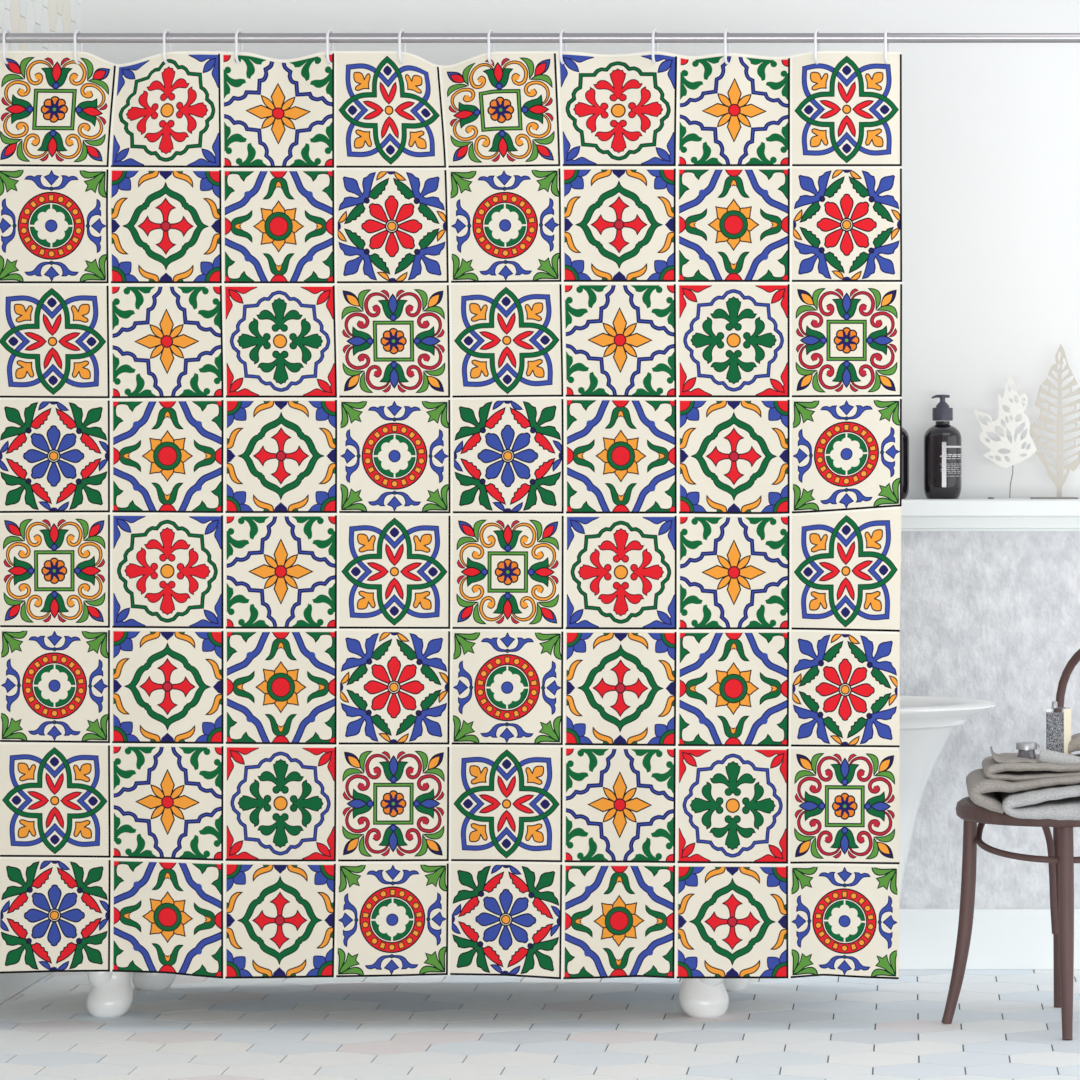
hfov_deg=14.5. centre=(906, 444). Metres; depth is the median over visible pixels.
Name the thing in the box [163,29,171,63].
curtain hook
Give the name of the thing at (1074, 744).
folded cloth
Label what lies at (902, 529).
trim
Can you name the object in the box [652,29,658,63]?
curtain hook
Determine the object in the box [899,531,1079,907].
wall
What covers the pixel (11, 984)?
baseboard
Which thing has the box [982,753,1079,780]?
folded towel
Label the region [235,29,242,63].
curtain hook
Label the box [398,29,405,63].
curtain hook
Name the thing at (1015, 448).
leaf ornament
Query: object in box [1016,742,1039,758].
jar
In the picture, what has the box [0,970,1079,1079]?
floor
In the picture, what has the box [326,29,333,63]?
curtain hook
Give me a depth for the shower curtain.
8.47 m
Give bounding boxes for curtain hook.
[2,29,11,63]
[73,29,82,63]
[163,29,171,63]
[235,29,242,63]
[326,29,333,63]
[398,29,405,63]
[487,29,494,63]
[559,29,566,63]
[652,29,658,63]
[724,29,729,63]
[814,29,819,63]
[884,29,889,63]
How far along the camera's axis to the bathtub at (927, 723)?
8.76 m
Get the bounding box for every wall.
[0,0,79,50]
[79,0,1079,497]
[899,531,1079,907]
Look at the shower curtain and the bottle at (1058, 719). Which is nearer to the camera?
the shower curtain
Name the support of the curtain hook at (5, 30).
hanging from the shower rod
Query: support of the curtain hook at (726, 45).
hanging from the shower rod
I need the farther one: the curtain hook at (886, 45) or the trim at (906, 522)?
the trim at (906, 522)
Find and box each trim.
[901,517,1079,527]
[901,528,1079,530]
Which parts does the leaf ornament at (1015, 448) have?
stem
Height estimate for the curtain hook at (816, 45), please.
0.072 m
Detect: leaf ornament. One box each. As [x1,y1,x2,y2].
[973,375,1036,497]
[1030,344,1079,498]
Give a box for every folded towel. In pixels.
[966,769,1079,813]
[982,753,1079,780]
[999,783,1079,819]
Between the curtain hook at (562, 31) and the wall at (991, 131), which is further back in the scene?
the wall at (991, 131)
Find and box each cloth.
[990,746,1079,763]
[1068,733,1079,752]
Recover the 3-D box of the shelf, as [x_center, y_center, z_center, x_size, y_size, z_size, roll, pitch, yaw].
[0.187,0.142,9.582,4.226,0.037,0.369,0,0,0]
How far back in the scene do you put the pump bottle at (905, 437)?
9.63 m
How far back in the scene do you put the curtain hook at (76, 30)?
8.46 m
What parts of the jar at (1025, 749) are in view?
lid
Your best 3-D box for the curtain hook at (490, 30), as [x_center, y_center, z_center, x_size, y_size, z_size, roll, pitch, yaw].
[-0.839,-0.803,8.471,0.006,0.072,0.039,0,0,11]
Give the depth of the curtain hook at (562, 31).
8.46 m
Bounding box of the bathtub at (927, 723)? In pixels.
[86,696,994,1017]
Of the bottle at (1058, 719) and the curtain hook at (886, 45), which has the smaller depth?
the curtain hook at (886, 45)
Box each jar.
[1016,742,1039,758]
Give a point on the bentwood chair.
(1060, 859)
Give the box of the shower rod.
[0,33,1079,42]
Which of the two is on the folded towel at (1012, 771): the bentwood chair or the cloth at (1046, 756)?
the cloth at (1046, 756)
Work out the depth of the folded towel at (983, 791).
8.37 m
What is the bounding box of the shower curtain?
[0,51,901,978]
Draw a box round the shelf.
[901,498,1079,516]
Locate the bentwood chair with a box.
[942,649,1079,1039]
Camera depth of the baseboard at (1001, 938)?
9.44 m
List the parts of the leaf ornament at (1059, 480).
stem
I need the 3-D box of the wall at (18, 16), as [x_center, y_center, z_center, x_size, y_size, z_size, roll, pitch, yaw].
[-1.924,-0.195,7.250,0.002,2.750,5.300,0,0,0]
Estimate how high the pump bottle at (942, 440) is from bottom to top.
0.240 m
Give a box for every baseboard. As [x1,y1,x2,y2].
[0,972,51,1003]
[899,908,1079,969]
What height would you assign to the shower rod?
0.056 m
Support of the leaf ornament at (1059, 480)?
on the shelf
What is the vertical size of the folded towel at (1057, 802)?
0.086 m
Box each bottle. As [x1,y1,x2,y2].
[902,427,908,498]
[924,395,961,498]
[1046,701,1070,754]

